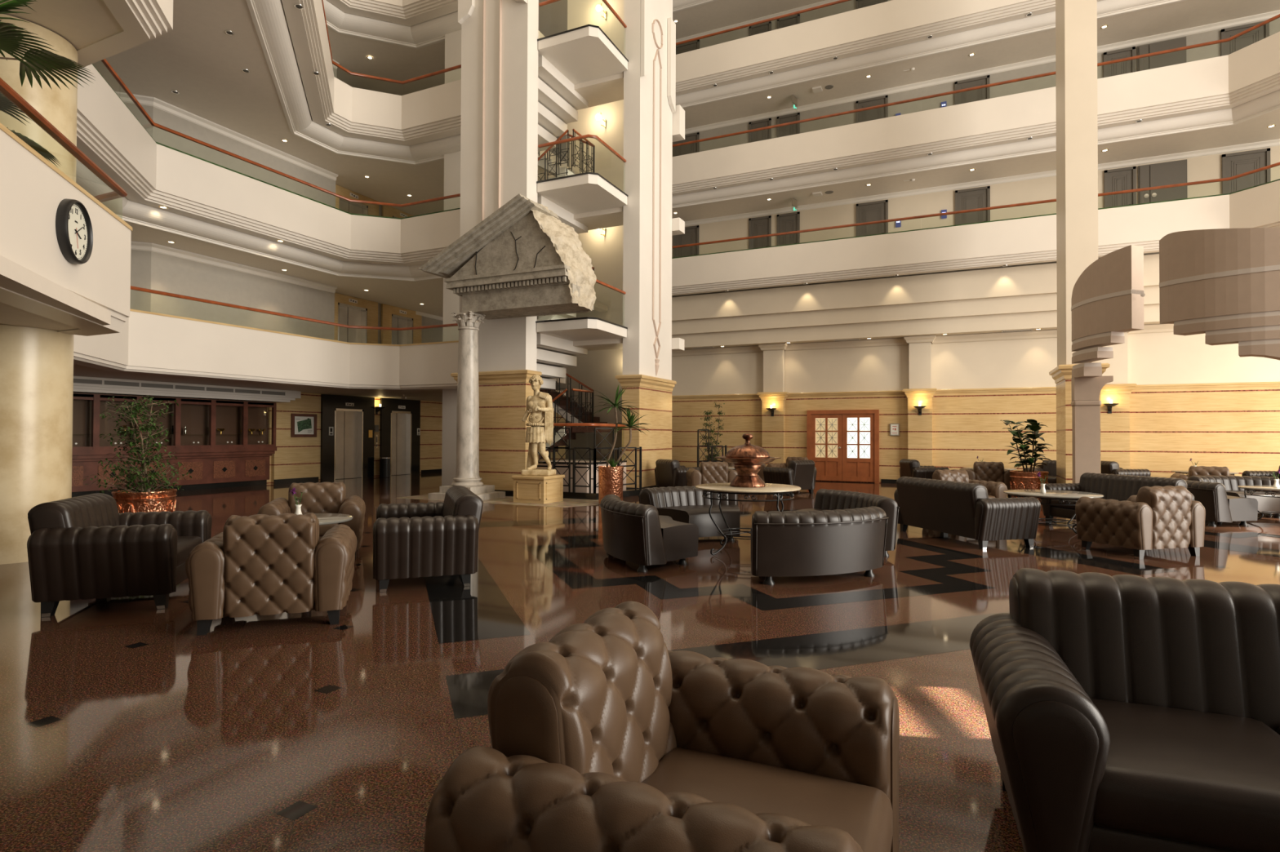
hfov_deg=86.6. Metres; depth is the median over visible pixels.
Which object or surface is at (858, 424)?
window pane
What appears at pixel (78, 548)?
armchair
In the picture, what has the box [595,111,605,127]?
globe lamp
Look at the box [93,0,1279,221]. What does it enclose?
ceiling
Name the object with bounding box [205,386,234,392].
ceiling vent
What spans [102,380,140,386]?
ceiling vent
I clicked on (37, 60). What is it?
fan palm
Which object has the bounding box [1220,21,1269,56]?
door
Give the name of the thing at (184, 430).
bottle
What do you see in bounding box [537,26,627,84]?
landing
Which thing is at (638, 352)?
wall
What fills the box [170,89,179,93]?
recessed light
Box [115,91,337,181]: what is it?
trim
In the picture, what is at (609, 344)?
ceiling
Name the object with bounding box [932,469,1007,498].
tufted armchair
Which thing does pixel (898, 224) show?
panel
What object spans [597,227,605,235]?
globe lamp
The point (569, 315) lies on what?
flight
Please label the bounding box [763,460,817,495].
armchair
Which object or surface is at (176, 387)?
ceiling vent
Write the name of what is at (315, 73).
light
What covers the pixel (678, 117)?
trim
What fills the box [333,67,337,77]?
wall
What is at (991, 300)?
wall
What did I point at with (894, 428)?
notice
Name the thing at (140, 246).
trim
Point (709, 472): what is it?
tufted armchair
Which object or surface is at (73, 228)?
wall clock
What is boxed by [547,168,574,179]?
flight
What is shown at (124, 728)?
floor
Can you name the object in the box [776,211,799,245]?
door
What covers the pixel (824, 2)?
trim
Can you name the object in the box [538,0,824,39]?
ceiling
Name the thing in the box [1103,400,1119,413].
wall sconce
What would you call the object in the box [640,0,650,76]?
trim
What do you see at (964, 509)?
sofa
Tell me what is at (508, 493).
baseboard
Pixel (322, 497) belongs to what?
tufted armchair
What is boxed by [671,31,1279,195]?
balcony
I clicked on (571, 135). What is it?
iron railing
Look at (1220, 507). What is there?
curved sofa
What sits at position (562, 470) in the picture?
floor
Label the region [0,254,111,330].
ceiling
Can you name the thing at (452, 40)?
wall
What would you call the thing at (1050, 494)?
table
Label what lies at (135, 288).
handrail
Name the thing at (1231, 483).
curved sofa
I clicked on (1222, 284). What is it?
spiral staircase
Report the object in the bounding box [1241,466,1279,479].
sofa
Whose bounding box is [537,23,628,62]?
trim
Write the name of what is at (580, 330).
floor
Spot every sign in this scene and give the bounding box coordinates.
[328,426,333,435]
[417,428,420,435]
[791,94,797,108]
[791,197,797,210]
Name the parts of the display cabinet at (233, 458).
panel, panel, panel, panel, panel, panel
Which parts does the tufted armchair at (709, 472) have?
arm, arm panel, backrest, arm, arm panel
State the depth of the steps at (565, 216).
17.05 m
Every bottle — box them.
[170,425,173,434]
[183,426,186,434]
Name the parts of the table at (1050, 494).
leg, leg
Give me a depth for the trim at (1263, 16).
19.99 m
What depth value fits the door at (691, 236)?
23.90 m
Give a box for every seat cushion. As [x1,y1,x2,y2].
[177,536,202,566]
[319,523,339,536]
[642,747,893,851]
[1047,475,1056,484]
[1050,499,1076,509]
[1090,698,1279,851]
[1275,726,1279,735]
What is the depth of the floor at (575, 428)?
17.10 m
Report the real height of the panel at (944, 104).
0.260 m
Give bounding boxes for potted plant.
[84,395,191,513]
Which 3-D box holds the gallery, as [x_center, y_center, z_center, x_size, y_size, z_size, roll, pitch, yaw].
[-4.817,-5.043,4.926,1.836,1.100,10.148,1,-1,-29]
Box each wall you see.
[73,311,458,390]
[76,63,460,266]
[80,392,442,484]
[124,102,335,340]
[281,0,461,146]
[327,0,457,26]
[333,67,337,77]
[377,204,443,343]
[441,29,461,486]
[459,0,538,490]
[537,252,1279,483]
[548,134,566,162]
[565,0,623,459]
[622,0,672,488]
[671,0,1279,257]
[671,253,1161,349]
[675,0,1101,95]
[1056,378,1101,484]
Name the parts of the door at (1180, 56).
cupboard door, cupboard door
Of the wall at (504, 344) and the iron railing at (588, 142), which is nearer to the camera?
the wall at (504, 344)
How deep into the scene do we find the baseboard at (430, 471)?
19.85 m
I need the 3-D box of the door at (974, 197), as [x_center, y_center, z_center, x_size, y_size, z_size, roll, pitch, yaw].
[9.834,-5.961,20.076,0.930,2.150,0.060,0,-1,25]
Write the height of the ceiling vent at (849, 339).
0.012 m
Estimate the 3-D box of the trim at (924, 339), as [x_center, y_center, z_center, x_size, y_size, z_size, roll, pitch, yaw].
[8.139,-2.506,19.735,0.850,0.180,0.320,0,-1,25]
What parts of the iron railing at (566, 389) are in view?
handrail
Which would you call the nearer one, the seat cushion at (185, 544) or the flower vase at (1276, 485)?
the seat cushion at (185, 544)
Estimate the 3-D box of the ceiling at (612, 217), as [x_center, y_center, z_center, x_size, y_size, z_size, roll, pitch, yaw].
[-1.038,-5.375,17.669,1.800,0.120,1.000,0,-1,25]
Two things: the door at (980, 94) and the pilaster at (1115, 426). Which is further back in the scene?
the door at (980, 94)
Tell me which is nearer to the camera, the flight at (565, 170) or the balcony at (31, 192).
the balcony at (31, 192)
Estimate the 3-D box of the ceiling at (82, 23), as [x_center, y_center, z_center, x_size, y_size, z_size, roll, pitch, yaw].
[-5.461,-4.579,4.404,8.400,0.125,5.840,0,-1,25]
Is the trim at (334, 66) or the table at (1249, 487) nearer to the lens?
the table at (1249, 487)
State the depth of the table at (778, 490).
7.94 m
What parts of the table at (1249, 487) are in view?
leg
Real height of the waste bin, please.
0.650 m
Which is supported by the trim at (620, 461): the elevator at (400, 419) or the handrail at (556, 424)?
the handrail at (556, 424)
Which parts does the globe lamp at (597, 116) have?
globe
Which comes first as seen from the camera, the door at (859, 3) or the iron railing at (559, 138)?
the iron railing at (559, 138)
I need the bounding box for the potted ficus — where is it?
[698,401,725,461]
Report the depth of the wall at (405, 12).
17.82 m
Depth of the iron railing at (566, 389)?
17.09 m
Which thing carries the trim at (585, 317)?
attached to the wall at (504, 344)
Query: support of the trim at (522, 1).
attached to the wall at (504, 344)
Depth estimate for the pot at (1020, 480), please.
14.53 m
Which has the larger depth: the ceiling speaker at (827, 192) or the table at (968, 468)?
the ceiling speaker at (827, 192)
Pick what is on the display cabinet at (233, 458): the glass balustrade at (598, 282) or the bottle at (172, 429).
the bottle at (172, 429)
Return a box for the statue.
[521,374,555,475]
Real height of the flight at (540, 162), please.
1.200 m
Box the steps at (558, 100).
[537,55,588,151]
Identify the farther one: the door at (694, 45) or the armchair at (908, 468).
the door at (694, 45)
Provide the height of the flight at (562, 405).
1.200 m
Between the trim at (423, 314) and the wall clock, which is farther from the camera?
the trim at (423, 314)
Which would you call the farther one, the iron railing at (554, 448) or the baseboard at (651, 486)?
the baseboard at (651, 486)
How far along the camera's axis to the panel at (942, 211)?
20.40 m
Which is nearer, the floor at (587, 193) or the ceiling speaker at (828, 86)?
the floor at (587, 193)
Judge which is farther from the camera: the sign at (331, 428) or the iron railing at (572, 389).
the sign at (331, 428)
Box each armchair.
[26,493,212,617]
[185,512,356,635]
[257,481,365,559]
[373,485,483,592]
[423,601,899,851]
[654,458,699,487]
[686,461,737,486]
[727,462,765,480]
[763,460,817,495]
[766,456,815,467]
[899,458,949,479]
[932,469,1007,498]
[959,461,1011,497]
[1022,459,1056,484]
[1075,485,1205,559]
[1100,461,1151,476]
[1170,466,1233,479]
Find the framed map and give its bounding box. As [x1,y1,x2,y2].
[290,413,316,437]
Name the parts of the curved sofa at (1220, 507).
backrest, panel, seat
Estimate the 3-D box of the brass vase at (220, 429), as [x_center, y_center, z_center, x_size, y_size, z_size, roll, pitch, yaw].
[-10.858,0.138,17.593,0.168,0.155,0.168,0,-1,-20]
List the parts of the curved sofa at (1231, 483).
panel, backrest, seat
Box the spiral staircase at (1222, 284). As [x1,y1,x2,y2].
[1159,226,1279,359]
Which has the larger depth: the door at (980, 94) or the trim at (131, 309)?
the door at (980, 94)
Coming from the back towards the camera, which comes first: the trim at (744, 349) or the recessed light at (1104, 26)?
the trim at (744, 349)
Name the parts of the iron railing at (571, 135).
handrail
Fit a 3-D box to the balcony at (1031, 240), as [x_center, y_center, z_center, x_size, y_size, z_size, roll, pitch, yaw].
[8.764,-4.829,17.088,26.214,1.100,5.208,0,-1,40]
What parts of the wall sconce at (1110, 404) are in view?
lamp shade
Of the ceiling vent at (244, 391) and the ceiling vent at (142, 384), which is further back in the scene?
the ceiling vent at (244, 391)
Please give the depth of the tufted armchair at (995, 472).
15.37 m
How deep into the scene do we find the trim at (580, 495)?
15.02 m
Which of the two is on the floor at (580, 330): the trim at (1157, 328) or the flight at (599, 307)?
the flight at (599, 307)
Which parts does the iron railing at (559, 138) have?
handrail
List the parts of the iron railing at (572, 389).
handrail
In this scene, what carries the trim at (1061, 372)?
attached to the wall at (1064, 396)
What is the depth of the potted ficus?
21.38 m
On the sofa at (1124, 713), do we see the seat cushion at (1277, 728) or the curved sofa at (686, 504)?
the seat cushion at (1277, 728)
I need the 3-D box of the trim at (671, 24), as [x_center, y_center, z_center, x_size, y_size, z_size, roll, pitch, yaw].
[0.854,-9.740,18.318,0.100,2.400,0.340,0,-1,25]
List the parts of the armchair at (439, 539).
arm panel, leg plate, leg, arm, arm, backrest, leg, panel, arm panel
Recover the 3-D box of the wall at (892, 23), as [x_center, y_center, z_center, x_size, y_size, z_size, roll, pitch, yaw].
[8.787,-11.368,17.173,26.214,1.100,5.208,0,-1,40]
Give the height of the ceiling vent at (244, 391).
0.110 m
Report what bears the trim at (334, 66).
attached to the wall at (335, 70)
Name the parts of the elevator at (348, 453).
door, door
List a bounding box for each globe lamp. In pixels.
[595,3,606,19]
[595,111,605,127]
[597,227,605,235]
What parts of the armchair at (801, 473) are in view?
arm, panel, arm panel, backrest, arm panel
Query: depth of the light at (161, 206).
13.60 m
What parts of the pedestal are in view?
panel frame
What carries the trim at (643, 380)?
attached to the wall at (638, 352)
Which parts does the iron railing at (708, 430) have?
crossed panel, crossed panel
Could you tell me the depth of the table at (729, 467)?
16.91 m
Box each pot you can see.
[111,488,177,513]
[598,466,623,504]
[1009,471,1048,502]
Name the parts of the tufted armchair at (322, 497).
arm panel, arm, backrest, panel, arm panel, arm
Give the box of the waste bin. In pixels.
[380,457,390,477]
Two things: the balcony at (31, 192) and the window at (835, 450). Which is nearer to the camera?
the balcony at (31, 192)
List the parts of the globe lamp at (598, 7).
globe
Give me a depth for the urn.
8.08 m
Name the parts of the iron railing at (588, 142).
handrail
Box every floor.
[0,472,1279,851]
[535,458,626,493]
[536,319,626,341]
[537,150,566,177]
[537,173,626,213]
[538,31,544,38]
[550,377,565,390]
[572,426,622,432]
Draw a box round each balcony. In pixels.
[0,128,131,336]
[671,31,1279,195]
[671,180,1279,296]
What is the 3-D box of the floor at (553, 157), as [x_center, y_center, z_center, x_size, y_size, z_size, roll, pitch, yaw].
[-5.205,-8.082,14.412,13.415,0.280,19.500,0,-1,25]
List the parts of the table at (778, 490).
leg, leg, leg, leg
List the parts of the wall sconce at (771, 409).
lamp shade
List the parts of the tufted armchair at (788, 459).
arm, backrest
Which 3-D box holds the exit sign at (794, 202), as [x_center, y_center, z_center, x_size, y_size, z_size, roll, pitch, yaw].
[4.904,-7.004,21.542,0.032,0.400,0.340,0,-1,40]
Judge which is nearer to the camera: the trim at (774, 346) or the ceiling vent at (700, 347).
the trim at (774, 346)
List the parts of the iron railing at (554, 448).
crossed panel, crossed panel, crossed panel, post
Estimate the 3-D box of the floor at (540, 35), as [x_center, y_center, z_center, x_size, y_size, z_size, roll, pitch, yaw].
[-5.194,-11.351,14.454,13.415,0.280,19.500,0,-1,25]
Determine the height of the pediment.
2.344 m
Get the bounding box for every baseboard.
[273,469,441,484]
[494,489,513,496]
[626,484,656,490]
[880,479,897,484]
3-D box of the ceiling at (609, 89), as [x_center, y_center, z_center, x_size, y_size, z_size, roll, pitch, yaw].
[-1.026,-8.724,17.713,1.800,0.120,1.000,0,-1,25]
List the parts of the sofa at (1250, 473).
arm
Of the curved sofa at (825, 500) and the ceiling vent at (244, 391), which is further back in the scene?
the ceiling vent at (244, 391)
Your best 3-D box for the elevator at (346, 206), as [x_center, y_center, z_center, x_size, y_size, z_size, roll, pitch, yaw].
[-8.986,-6.083,21.081,0.293,2.370,2.000,0,-1,25]
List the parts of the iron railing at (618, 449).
crossed panel, crossed panel, post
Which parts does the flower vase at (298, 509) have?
flower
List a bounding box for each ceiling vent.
[73,378,102,385]
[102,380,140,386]
[140,382,173,389]
[173,384,204,391]
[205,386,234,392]
[234,388,261,394]
[261,390,285,395]
[690,346,714,348]
[834,338,859,341]
[1001,328,1033,332]
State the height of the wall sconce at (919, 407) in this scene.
0.340 m
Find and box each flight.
[537,153,579,173]
[537,313,576,320]
[537,426,584,458]
[539,389,607,423]
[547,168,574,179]
[593,300,608,311]
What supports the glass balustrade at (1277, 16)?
on the balcony at (1251, 72)
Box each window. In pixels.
[815,417,837,457]
[847,417,870,457]
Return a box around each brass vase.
[217,428,225,434]
[248,428,255,434]
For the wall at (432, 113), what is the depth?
17.28 m
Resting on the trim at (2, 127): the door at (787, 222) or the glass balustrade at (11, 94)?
the glass balustrade at (11, 94)
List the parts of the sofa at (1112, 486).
arm panel, leg, arm, seat, backrest, panel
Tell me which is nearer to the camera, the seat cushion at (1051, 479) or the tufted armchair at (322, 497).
the tufted armchair at (322, 497)
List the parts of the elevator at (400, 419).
door, door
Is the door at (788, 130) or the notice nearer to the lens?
the notice
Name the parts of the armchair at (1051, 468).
arm, backrest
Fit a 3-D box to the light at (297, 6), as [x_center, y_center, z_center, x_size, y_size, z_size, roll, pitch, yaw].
[-6.229,-7.666,12.400,0.160,0.008,0.160,0,-1,25]
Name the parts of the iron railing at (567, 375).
handrail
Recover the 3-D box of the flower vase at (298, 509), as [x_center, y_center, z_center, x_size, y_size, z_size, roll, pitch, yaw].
[-3.307,0.738,6.538,0.115,0.312,0.202,0,-1,-5]
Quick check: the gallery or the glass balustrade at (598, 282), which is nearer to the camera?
the gallery
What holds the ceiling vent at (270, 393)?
in the ceiling at (290, 396)
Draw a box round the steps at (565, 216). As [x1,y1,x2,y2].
[537,195,587,233]
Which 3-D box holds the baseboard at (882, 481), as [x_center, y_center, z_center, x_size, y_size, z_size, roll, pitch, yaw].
[7.431,1.647,20.170,28.400,0.120,0.020,0,-1,25]
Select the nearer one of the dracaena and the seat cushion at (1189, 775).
the seat cushion at (1189, 775)
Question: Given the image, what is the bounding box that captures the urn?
[715,433,781,488]
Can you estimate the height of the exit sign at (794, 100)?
0.400 m
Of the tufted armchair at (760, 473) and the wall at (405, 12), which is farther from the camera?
the tufted armchair at (760, 473)
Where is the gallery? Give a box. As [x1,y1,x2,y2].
[76,0,173,68]
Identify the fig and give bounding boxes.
[1000,419,1053,502]
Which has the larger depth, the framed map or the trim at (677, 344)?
the framed map
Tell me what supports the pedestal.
on the floor at (124, 728)
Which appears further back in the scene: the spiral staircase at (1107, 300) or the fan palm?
the spiral staircase at (1107, 300)
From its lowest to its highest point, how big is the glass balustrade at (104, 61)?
0.452 m
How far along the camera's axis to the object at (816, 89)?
21.04 m
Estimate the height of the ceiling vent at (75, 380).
0.110 m
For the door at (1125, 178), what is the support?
in the wall at (1209, 166)
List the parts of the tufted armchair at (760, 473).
arm panel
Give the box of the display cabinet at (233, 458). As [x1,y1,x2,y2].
[71,392,276,497]
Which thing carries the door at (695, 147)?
in the wall at (1209, 166)
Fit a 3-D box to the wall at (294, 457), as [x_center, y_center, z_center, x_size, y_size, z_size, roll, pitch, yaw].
[-11.721,0.216,16.228,0.330,2.750,23.500,0,-1,25]
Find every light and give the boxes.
[158,205,168,208]
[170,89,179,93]
[224,30,234,35]
[241,68,249,72]
[293,3,303,8]
[311,71,319,75]
[1026,12,1032,16]
[1100,24,1107,28]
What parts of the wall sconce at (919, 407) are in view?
lamp shade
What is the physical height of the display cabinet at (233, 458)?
2.280 m
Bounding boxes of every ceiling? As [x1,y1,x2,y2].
[0,0,123,49]
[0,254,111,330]
[73,364,565,401]
[73,376,301,402]
[75,159,443,317]
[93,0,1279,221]
[323,0,1279,128]
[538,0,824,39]
[573,206,622,230]
[573,337,622,351]
[574,72,623,107]
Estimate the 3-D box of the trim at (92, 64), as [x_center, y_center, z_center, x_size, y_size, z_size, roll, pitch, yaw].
[-7.541,-5.523,12.596,4.078,0.040,10.889,0,-1,16]
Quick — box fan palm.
[0,0,95,167]
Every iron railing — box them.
[536,427,595,493]
[537,129,568,180]
[537,133,595,173]
[542,388,567,441]
[547,373,593,422]
[571,388,593,422]
[572,128,594,172]
[593,427,641,493]
[697,429,726,466]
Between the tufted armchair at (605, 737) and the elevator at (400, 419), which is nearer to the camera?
the tufted armchair at (605, 737)
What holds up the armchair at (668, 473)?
on the floor at (124, 728)
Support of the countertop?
on the display cabinet at (233, 458)
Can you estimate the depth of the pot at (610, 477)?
13.68 m
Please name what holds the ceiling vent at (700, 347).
in the wall at (991, 300)
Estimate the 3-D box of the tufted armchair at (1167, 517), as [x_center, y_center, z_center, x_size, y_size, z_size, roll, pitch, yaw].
[6.112,1.130,8.318,1.072,0.838,0.877,0,-1,-15]
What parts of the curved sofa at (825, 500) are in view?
seat, panel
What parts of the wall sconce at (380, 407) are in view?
lamp shade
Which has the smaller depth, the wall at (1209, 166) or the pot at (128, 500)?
the pot at (128, 500)
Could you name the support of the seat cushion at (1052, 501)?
on the sofa at (1112, 486)
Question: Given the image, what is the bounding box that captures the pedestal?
[511,474,564,504]
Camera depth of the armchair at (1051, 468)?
16.78 m
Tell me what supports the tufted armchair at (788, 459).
on the floor at (124, 728)
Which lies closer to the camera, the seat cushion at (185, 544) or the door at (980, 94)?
the seat cushion at (185, 544)
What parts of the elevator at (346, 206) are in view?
door, door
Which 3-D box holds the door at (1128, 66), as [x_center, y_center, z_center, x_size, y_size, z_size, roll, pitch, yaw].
[13.130,-9.240,18.585,0.720,2.150,0.060,0,-1,25]
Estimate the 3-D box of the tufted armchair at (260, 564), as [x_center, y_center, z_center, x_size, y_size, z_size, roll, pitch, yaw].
[-2.798,1.065,5.271,1.062,0.829,0.868,0,-1,-19]
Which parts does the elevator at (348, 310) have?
door, door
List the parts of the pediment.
raking moulding, raking moulding, raking moulding, raking moulding, moulding, moulding, moulding, moulding, moulding, plate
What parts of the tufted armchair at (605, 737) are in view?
panel, backrest, arm, arm, arm panel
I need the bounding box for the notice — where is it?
[889,423,899,435]
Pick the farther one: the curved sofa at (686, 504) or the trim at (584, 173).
the trim at (584, 173)
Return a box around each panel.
[375,435,377,447]
[895,220,901,227]
[941,101,946,107]
[941,208,946,218]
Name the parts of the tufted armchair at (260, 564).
leg, arm, arm panel, panel, backrest, panel, arm panel, leg, arm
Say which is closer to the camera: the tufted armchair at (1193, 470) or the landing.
the tufted armchair at (1193, 470)
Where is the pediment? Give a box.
[417,193,596,319]
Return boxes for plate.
[368,430,372,437]
[374,425,378,431]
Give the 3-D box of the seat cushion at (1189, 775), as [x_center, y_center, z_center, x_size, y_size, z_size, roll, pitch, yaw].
[1.706,1.066,2.130,0.673,0.197,0.663,0,-1,21]
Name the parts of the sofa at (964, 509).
arm panel, arm, leg, backrest, arm panel, panel, leg, arm, leg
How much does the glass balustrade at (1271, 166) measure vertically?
0.452 m
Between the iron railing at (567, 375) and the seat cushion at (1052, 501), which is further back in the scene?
the iron railing at (567, 375)
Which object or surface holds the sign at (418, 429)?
attached to the elevator at (400, 419)
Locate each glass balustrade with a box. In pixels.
[0,77,127,202]
[101,58,460,207]
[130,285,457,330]
[321,0,461,84]
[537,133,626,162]
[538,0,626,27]
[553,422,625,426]
[595,279,625,294]
[671,161,1279,248]
[672,13,1279,146]
[675,0,849,44]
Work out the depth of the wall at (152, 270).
16.81 m
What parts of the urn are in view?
knob, lid, dish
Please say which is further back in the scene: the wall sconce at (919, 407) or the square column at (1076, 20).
the wall sconce at (919, 407)
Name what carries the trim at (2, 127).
attached to the balcony at (31, 192)
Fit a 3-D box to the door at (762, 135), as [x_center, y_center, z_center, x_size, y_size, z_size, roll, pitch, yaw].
[4.036,-9.216,22.829,0.750,2.150,0.060,0,-1,25]
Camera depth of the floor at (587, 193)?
16.00 m
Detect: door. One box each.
[673,132,699,156]
[673,225,698,257]
[675,39,699,54]
[748,215,771,248]
[749,21,771,35]
[749,118,771,142]
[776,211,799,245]
[777,13,799,28]
[777,112,799,137]
[806,409,879,483]
[855,0,888,8]
[856,94,888,123]
[856,200,888,236]
[955,75,989,104]
[955,186,990,225]
[1103,46,1135,77]
[1103,165,1136,207]
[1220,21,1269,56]
[1222,147,1271,194]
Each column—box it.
[428,311,505,500]
[1055,0,1098,366]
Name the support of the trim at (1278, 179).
on the balcony at (1031, 240)
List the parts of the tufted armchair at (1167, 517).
leg, arm, leg, panel, arm panel, backrest, arm, leg, arm panel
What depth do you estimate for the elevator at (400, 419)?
23.47 m
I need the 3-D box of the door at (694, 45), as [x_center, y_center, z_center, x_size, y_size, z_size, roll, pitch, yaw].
[1.641,-12.479,23.994,0.960,2.150,0.060,0,-1,25]
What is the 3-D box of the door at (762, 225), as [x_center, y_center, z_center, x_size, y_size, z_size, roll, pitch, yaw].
[4.025,-5.946,22.787,0.750,2.150,0.060,0,-1,25]
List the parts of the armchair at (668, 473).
arm panel, backrest, arm panel, panel, arm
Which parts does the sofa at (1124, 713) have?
leg, panel, arm, arm panel, backrest, seat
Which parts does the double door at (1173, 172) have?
cupboard door, cupboard door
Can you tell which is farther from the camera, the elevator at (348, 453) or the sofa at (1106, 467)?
the elevator at (348, 453)
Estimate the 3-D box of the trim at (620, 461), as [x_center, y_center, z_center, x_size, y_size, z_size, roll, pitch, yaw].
[-1.402,0.856,16.236,1.622,0.040,1.742,0,-1,25]
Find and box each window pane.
[816,418,836,457]
[848,418,868,457]
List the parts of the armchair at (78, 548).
arm panel, leg plate, panel, leg, backrest, arm, leg, leg plate, arm, arm panel, seat, arm panel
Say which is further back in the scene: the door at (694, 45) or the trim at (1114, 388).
the door at (694, 45)
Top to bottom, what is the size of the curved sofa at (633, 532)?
0.696 m
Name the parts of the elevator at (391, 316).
door, door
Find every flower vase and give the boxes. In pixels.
[290,487,303,515]
[1035,472,1045,493]
[1271,468,1279,488]
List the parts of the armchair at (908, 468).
backrest, arm panel, panel, arm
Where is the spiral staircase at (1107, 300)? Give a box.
[1071,244,1145,483]
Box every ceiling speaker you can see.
[824,84,833,88]
[825,191,833,194]
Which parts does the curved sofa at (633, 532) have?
backrest, panel, seat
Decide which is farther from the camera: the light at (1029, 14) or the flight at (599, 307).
the flight at (599, 307)
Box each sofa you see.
[599,494,698,572]
[637,485,740,541]
[751,506,888,585]
[793,488,899,556]
[893,476,1040,550]
[969,568,1279,851]
[1039,472,1194,523]
[1171,477,1257,526]
[1186,475,1279,518]
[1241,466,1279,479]
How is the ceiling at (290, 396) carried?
attached to the ceiling at (433, 395)
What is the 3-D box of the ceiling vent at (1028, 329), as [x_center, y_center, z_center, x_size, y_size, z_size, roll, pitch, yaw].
[10.313,-2.608,18.567,0.750,0.012,0.220,0,-1,25]
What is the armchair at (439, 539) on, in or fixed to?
on the floor at (124, 728)
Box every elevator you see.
[320,394,374,481]
[333,293,377,343]
[335,184,378,215]
[379,398,420,476]
[380,303,422,344]
[382,204,413,217]
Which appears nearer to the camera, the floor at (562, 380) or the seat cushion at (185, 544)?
the seat cushion at (185, 544)
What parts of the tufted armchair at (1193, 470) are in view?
arm, backrest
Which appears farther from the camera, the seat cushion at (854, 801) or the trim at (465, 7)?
the trim at (465, 7)
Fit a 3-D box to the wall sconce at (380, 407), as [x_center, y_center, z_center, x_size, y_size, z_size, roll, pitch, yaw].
[-8.533,-0.550,22.284,0.350,0.340,0.340,0,-1,25]
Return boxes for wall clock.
[55,198,93,264]
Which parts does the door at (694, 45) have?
frame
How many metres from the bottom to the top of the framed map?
0.680 m
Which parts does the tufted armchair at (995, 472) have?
arm, arm panel, backrest, arm, arm panel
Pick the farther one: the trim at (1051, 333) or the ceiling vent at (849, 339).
the ceiling vent at (849, 339)
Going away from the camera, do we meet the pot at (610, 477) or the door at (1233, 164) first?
the pot at (610, 477)
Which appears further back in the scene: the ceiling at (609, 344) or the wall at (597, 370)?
the wall at (597, 370)
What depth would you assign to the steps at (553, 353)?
17.36 m
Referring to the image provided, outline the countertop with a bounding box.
[71,446,276,462]
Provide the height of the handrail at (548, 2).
0.862 m
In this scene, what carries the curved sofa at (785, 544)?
on the floor at (124, 728)
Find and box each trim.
[0,122,132,231]
[92,63,460,219]
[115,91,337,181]
[129,308,458,346]
[130,240,337,293]
[332,58,339,69]
[415,311,443,320]
[450,369,542,383]
[457,0,475,23]
[481,0,502,221]
[515,0,527,3]
[535,316,627,328]
[536,172,627,196]
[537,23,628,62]
[537,460,626,464]
[563,488,642,500]
[614,374,676,391]
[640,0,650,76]
[652,18,662,48]
[652,48,662,358]
[654,358,659,375]
[667,17,675,112]
[671,178,1279,258]
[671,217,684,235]
[671,337,684,351]
[671,346,763,356]
[671,382,1279,399]
[672,104,684,142]
[675,0,838,42]
[684,9,1279,134]
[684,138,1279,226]
[756,391,788,400]
[758,343,787,351]
[785,337,908,351]
[902,388,937,398]
[903,335,935,344]
[932,329,1057,343]
[1048,363,1110,383]
[1100,383,1137,394]
[1127,324,1173,333]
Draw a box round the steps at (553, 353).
[536,333,587,390]
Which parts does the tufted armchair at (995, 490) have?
panel, backrest, arm, arm panel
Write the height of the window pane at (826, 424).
1.167 m
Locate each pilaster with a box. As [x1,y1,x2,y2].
[761,349,785,466]
[907,342,932,466]
[1098,332,1129,469]
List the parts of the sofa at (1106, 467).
backrest, panel, arm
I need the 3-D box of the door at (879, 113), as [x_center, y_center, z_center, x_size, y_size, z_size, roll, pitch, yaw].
[7.280,-9.224,21.315,0.950,2.150,0.060,0,-1,25]
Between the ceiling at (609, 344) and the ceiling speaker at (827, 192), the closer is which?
the ceiling at (609, 344)
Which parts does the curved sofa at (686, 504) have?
panel, backrest, seat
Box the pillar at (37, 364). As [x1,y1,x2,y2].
[0,13,77,564]
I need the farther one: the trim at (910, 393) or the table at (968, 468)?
the trim at (910, 393)
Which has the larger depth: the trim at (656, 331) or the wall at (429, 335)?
the wall at (429, 335)
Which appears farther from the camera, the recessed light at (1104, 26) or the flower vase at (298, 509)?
the recessed light at (1104, 26)
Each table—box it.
[302,513,353,525]
[695,483,800,555]
[728,466,735,470]
[964,466,1017,471]
[1003,489,1103,534]
[1170,470,1239,475]
[1237,484,1279,521]
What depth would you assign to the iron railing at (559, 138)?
17.21 m
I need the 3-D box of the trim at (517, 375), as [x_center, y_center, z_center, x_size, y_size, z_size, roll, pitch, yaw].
[-3.399,-1.129,15.978,2.190,0.270,0.590,0,-1,25]
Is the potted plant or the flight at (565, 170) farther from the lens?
the flight at (565, 170)
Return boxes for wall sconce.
[374,404,385,414]
[765,405,777,416]
[913,403,925,415]
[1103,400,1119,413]
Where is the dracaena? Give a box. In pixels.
[592,385,650,504]

